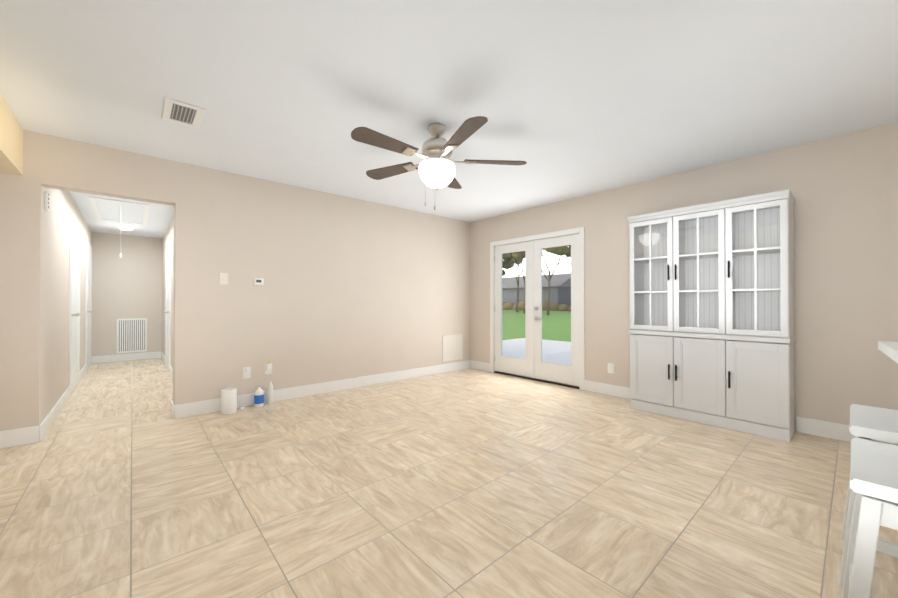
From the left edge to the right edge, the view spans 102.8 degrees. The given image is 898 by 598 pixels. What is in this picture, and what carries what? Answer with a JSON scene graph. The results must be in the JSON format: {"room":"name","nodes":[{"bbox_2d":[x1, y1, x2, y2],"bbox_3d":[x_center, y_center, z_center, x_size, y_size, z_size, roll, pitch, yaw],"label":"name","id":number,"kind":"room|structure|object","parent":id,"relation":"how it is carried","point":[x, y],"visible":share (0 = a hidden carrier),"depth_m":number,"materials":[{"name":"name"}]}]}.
{"room":"living room","nodes":[
{"label":"living room","id":0,"kind":"room"},
{"bbox_2d":[0,94,22,174],"bbox_3d":[-1.825,-1.153,1.016,0.120,0.355,4.600,0,0,-41],"label":"wall","id":1,"kind":"structure","parent":0,"point":[11,145],"depth_m":2.52,"materials":[{"name":"paint"}]},
{"bbox_2d":[42,187,91,420],"bbox_3d":[-4.906,-0.087,4.638,0.120,2.440,4.680,0,0,-41],"label":"wall","id":2,"kind":"structure","parent":0,"point":[63,208],"depth_m":3.52,"materials":[{"name":"beige paint"}]},
{"bbox_2d":[44,191,48,210],"bbox_3d":[-3.344,-0.818,2.981,0.022,0.150,0.070,0,0,-41],"label":"door chime","id":3,"kind":"object","parent":2,"relation":"attached to","point":[46,201],"visible":1,"depth_m":2.96,"materials":[{"name":"white plastic"}]},
{"bbox_2d":[39,387,69,441],"bbox_3d":[-3.793,1.060,3.473,0.015,0.130,1.710,0,0,-41],"label":"baseboard","id":4,"kind":"structure","parent":2,"relation":"attached to","point":[46,424],"depth_m":3.25,"materials":[{"name":"white"}]},
{"bbox_2d":[68,218,80,396],"bbox_3d":[-4.663,0.097,4.518,0.088,2.070,0.980,0,0,-41],"label":"door frame","id":5,"kind":"structure","parent":2,"relation":"attached to","point":[74,310],"depth_m":4.43,"materials":[{"name":"white wood"}]},
{"bbox_2d":[80,365,85,381],"bbox_3d":[-5.329,1.071,5.212,0.015,0.130,0.930,0,0,-41],"label":"baseboard","id":6,"kind":"structure","parent":2,"relation":"attached to","point":[83,371],"depth_m":5.17,"materials":[{"name":"white"}]},
{"bbox_2d":[85,240,93,372],"bbox_3d":[-5.914,0.106,5.935,0.088,2.070,0.900,0,0,-41],"label":"door frame","id":7,"kind":"structure","parent":2,"relation":"attached to","point":[88,305],"depth_m":5.87,"materials":[{"name":"white wood"}]},
{"bbox_2d":[69,191,172,237],"bbox_3d":[-4.489,-1.265,5.014,0.992,0.080,4.680,0,0,-41],"label":"ceiling","id":8,"kind":"structure","parent":0,"point":[160,217],"depth_m":5.53,"materials":[{"name":"white paint"}]},
{"bbox_2d":[89,196,149,224],"bbox_3d":[-4.580,-1.218,5.020,0.560,0.014,1.550,0,0,-41],"label":"ceiling panel","id":9,"kind":"object","parent":8,"relation":"attached to","point":[105,209],"visible":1,"depth_m":4.91,"materials":[{"name":"white"}]},
{"bbox_2d":[118,225,133,229],"bbox_3d":[-5.369,-1.186,5.957,0.200,0.066,0.200,0,0,-41],"label":"hall ceiling light","id":10,"kind":"object","parent":8,"relation":"attached to","point":[123,227],"visible":1,"depth_m":5.90,"materials":[{"name":"white glass"}]},
{"bbox_2d":[91,232,162,355],"bbox_3d":[-6.078,-0.074,6.805,1.232,2.440,0.120,0,0,-41],"label":"wall","id":11,"kind":"structure","parent":0,"point":[128,285],"depth_m":6.72,"materials":[{"name":"beige paint"}]},
{"bbox_2d":[91,351,159,363],"bbox_3d":[-6.045,1.081,6.736,0.960,0.130,0.015,0,0,-41],"label":"baseboard","id":12,"kind":"structure","parent":11,"relation":"attached to","point":[147,355],"depth_m":6.71,"materials":[{"name":"white wood"}]},
{"bbox_2d":[117,318,146,352],"bbox_3d":[-5.997,0.676,6.784,0.430,0.640,0.012,0,0,-41],"label":"air vent","id":13,"kind":"object","parent":11,"relation":"in","point":[131,335],"visible":1,"depth_m":6.78,"materials":[{"name":"white plastic"}]},
{"bbox_2d":[162,206,173,384],"bbox_3d":[-4.126,-0.083,5.327,0.262,2.440,4.680,0,0,-41],"label":"wall","id":14,"kind":"structure","parent":0,"point":[168,235],"depth_m":5.49,"materials":[{"name":"beige paint"}]},
{"bbox_2d":[160,351,164,363],"bbox_3d":[-5.286,1.080,6.636,0.019,0.130,1.170,0,0,-41],"label":"baseboard","id":15,"kind":"structure","parent":14,"relation":"attached to","point":[162,356],"depth_m":6.75,"materials":[{"name":"white wood"}]},
{"bbox_2d":[163,239,170,370],"bbox_3d":[-4.614,0.105,5.829,0.088,2.070,0.920,0,0,-41],"label":"door frame","id":16,"kind":"structure","parent":14,"relation":"attached to","point":[167,311],"depth_m":5.79,"materials":[{"name":"white wood"}]},
{"bbox_2d":[169,366,172,379],"bbox_3d":[-3.458,1.067,4.569,0.015,0.130,2.470,0,0,-41],"label":"baseboard","id":17,"kind":"structure","parent":14,"relation":"attached to","point":[170,368],"depth_m":5.22,"materials":[{"name":"white wood"}]},
{"bbox_2d":[0,130,469,430],"bbox_3d":[-2.529,-0.094,3.536,7.600,2.440,0.120,0,0,-41],"label":"wall","id":18,"kind":"structure","parent":0,"point":[352,288],"depth_m":3.86,"materials":[{"name":"beige paint"}]},
{"bbox_2d":[219,273,227,284],"bbox_3d":[-2.295,-0.214,3.654,0.075,0.118,0.013,0,0,-41],"label":"switch plate","id":19,"kind":"object","parent":18,"relation":"attached to","point":[223,278],"visible":1,"depth_m":3.65,"materials":[{"name":"white plastic"}]},
{"bbox_2d":[0,360,470,448],"bbox_3d":[-2.484,1.060,3.478,7.600,0.130,0.015,0,0,-41],"label":"baseboard","id":20,"kind":"structure","parent":18,"relation":"attached to","point":[18,437],"depth_m":4.07,"materials":[{"name":"white"}]},
{"bbox_2d":[243,367,250,378],"bbox_3d":[-2.131,0.772,3.781,0.075,0.118,0.030,0,0,-41],"label":"electrical outlet","id":21,"kind":"object","parent":18,"relation":"attached to","point":[246,372],"visible":1,"depth_m":3.78,"materials":[{"name":"white plastic"}]},
{"bbox_2d":[253,278,263,284],"bbox_3d":[-2.050,-0.193,3.863,0.100,0.075,0.026,0,0,-41],"label":"thermostat","id":22,"kind":"object","parent":18,"relation":"attached to","point":[258,281],"visible":1,"depth_m":3.85,"materials":[{"name":"white plastic"}]},
{"bbox_2d":[265,361,271,373],"bbox_3d":[-1.969,0.744,3.918,0.075,0.142,0.040,0,0,-41],"label":"electrical outlet","id":23,"kind":"object","parent":18,"relation":"attached to","point":[268,367],"visible":0.98,"depth_m":3.91,"materials":[{"name":"white plastic"}]},
{"bbox_2d":[442,334,462,361],"bbox_3d":[0.062,0.767,5.732,0.432,0.405,0.010,0,0,-41],"label":"vent panel","id":24,"kind":"object","parent":18,"relation":"attached to","point":[452,347],"visible":1,"depth_m":5.72,"materials":[{"name":"white"}]},
{"bbox_2d":[0,358,897,597],"bbox_3d":[-2.544,1.176,3.568,7.870,0.100,9.640,0,0,-41],"label":"floor","id":25,"kind":"structure","parent":0,"point":[117,481],"depth_m":2.00,"materials":[{"name":"tile"}]},
{"bbox_2d":[220,388,236,414],"bbox_3d":[-2.197,1.011,3.575,0.140,0.230,0.140,0,0,-41],"label":"paper towel roll","id":26,"kind":"object","parent":25,"relation":"on","point":[228,401],"visible":1,"depth_m":3.52,"materials":[{"name":"white paper"}]},
{"bbox_2d":[254,387,263,406],"bbox_3d":[-2.009,1.027,3.794,0.093,0.200,0.093,0,0,-41],"label":"bottle","id":27,"kind":"object","parent":25,"relation":"on","point":[259,397],"visible":1,"depth_m":3.76,"materials":[{"name":"white plastic"}]},
{"bbox_2d":[268,382,272,403],"bbox_3d":[-1.939,1.010,3.896,0.056,0.235,0.056,0,0,-41],"label":"bottle","id":28,"kind":"object","parent":25,"relation":"on","point":[270,393],"visible":1,"depth_m":3.88,"materials":[{"name":"white plastic"}]},
{"bbox_2d":[628,189,794,441],"bbox_3d":[2.393,0.130,3.379,0.388,1.990,1.230,0,0,-41],"label":"tall cabinet","id":29,"kind":"object","parent":25,"relation":"on","point":[711,333],"visible":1,"depth_m":3.25,"materials":[{"name":"white paint"}]},
{"bbox_2d":[839,404,897,588],"bbox_3d":[1.776,0.796,1.429,0.465,0.632,0.295,0,0,-41],"label":"stool","id":30,"kind":"object","parent":25,"relation":"on","point":[869,422],"visible":0.54,"depth_m":1.41,"materials":[{"name":"white paint"}]},
{"bbox_2d":[841,437,897,597],"bbox_3d":[1.318,0.794,1.018,0.465,0.632,0.295,0,0,-41],"label":"stool","id":31,"kind":"object","parent":25,"relation":"on","point":[874,475],"visible":1,"depth_m":0.97,"materials":[{"name":"white paint"}]},
{"bbox_2d":[0,0,897,221],"bbox_3d":[-2.544,-1.364,3.584,7.870,0.100,9.640,0,0,-41],"label":"ceiling","id":32,"kind":"structure","parent":0,"point":[569,99],"depth_m":2.19,"materials":[{"name":"white paint"}]},
{"bbox_2d":[162,97,205,128],"bbox_3d":[-1.885,-1.316,2.541,0.220,0.010,0.360,0,0,-41],"label":"ceiling vent","id":33,"kind":"object","parent":32,"relation":"in","point":[182,113],"visible":1,"depth_m":2.52,"materials":[{"name":"white metal"}]},
{"bbox_2d":[351,116,526,209],"bbox_3d":[-0.135,-0.990,2.707,1.283,0.660,1.341,0,0,-41],"label":"ceiling fan","id":34,"kind":"object","parent":32,"relation":"hanging from","point":[437,168],"visible":1,"depth_m":2.64,"materials":[{"name":"brown wood"}]},
{"bbox_2d":[470,122,897,430],"bbox_3d":[1.938,-0.089,4.332,0.150,2.440,4.840,0,0,-41],"label":"wall","id":35,"kind":"structure","parent":0,"point":[843,188],"depth_m":3.00,"materials":[{"name":"beige paint"}]},
{"bbox_2d":[490,227,584,389],"bbox_3d":[1.221,0.113,5.113,0.187,2.045,1.570,0,0,-41],"label":"french door","id":36,"kind":"structure","parent":35,"relation":"attached to","point":[531,366],"depth_m":5.03,"materials":[{"name":"white wood"}]},
{"bbox_2d":[608,363,613,373],"bbox_3d":[1.911,0.810,4.237,0.009,0.118,0.075,0,0,-41],"label":"electrical outlet","id":37,"kind":"object","parent":35,"relation":"attached to","point":[610,367],"visible":1,"depth_m":4.23,"materials":[{"name":"white plastic"}]},
{"bbox_2d":[471,360,897,444],"bbox_3d":[1.881,1.065,4.265,0.015,0.130,4.585,0,0,-41],"label":"baseboard","id":38,"kind":"structure","parent":35,"relation":"attached to","point":[831,430],"depth_m":3.01,"materials":[{"name":"white"}]},
{"bbox_3d":[0.596,-0.117,-0.002,7.600,2.440,0.120,0,0,-41],"label":"wall","id":39,"kind":"structure","parent":0,"visible":0},
{"bbox_2d":[878,341,897,362],"bbox_3d":[1.283,0.303,0.857,2.470,0.212,0.262,0,0,-41],"label":"shelf","id":40,"kind":"object","parent":39,"relation":"attached to","point":[889,349],"visible":1,"depth_m":1.56,"materials":[{"name":"white"}]},
{"label":"outside","id":41,"kind":"structure","parent":0,"visible":0},
{"bbox_2d":[502,310,570,341],"bbox_3d":[16.153,1.663,59.977,94.850,0.240,120.000,0,0,-41],"label":"ground","id":42,"kind":"structure","parent":41,"point":[550,333],"depth_m":17.74,"materials":[{"name":"green plant"}]},
{"bbox_2d":[502,252,523,275],"bbox_3d":[4.966,-3.098,39.811,10.659,9.035,6.846,0,0,-41],"label":"tree","id":43,"kind":"object","parent":42,"relation":"on","point":[506,255],"depth_m":43.51,"materials":[{"name":"green plant"}]},
{"bbox_2d":[502,250,542,311],"bbox_3d":[8.396,-3.776,41.062,8.701,10.408,9.656,0,0,-41],"label":"tree","id":44,"kind":"object","parent":42,"relation":"on","point":[514,258],"depth_m":41.21,"materials":[{"name":"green plant"}]},
{"bbox_2d":[502,301,570,310],"bbox_3d":[13.526,0.794,48.495,2.829,1.473,39.852,0,0,-41],"label":"bushes","id":45,"kind":"object","parent":42,"relation":"on","point":[521,306],"depth_m":48.21,"materials":[{"name":"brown plant"}]},
{"bbox_2d":[502,273,570,306],"bbox_3d":[12.856,-1.192,59.084,9.800,5.460,17.800,0,0,-41],"label":"neighbouring house","id":46,"kind":"structure","parent":42,"relation":"on","point":[563,294],"depth_m":52.25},
{"bbox_2d":[502,338,570,365],"bbox_3d":[0.634,1.204,9.577,4.850,0.040,14.000,0,0,-41],"label":"patio slab","id":47,"kind":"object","parent":42,"relation":"on","point":[513,349],"depth_m":8.30,"materials":[{"name":"concrete"}]},
{"bbox_2d":[503,246,570,314],"bbox_3d":[8.511,-3.521,32.649,8.225,9.790,7.282,0,0,-41],"label":"tree","id":48,"kind":"object","parent":42,"relation":"on","point":[548,280],"depth_m":31.32,"materials":[{"name":"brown plant"}]},
{"bbox_2d":[515,245,570,313],"bbox_3d":[8.380,-4.188,33.379,8.536,11.134,7.826,0,0,-41],"label":"tree","id":49,"kind":"object","parent":42,"relation":"on","point":[562,249],"depth_m":31.44,"materials":[{"name":"green plant"}]}
]}

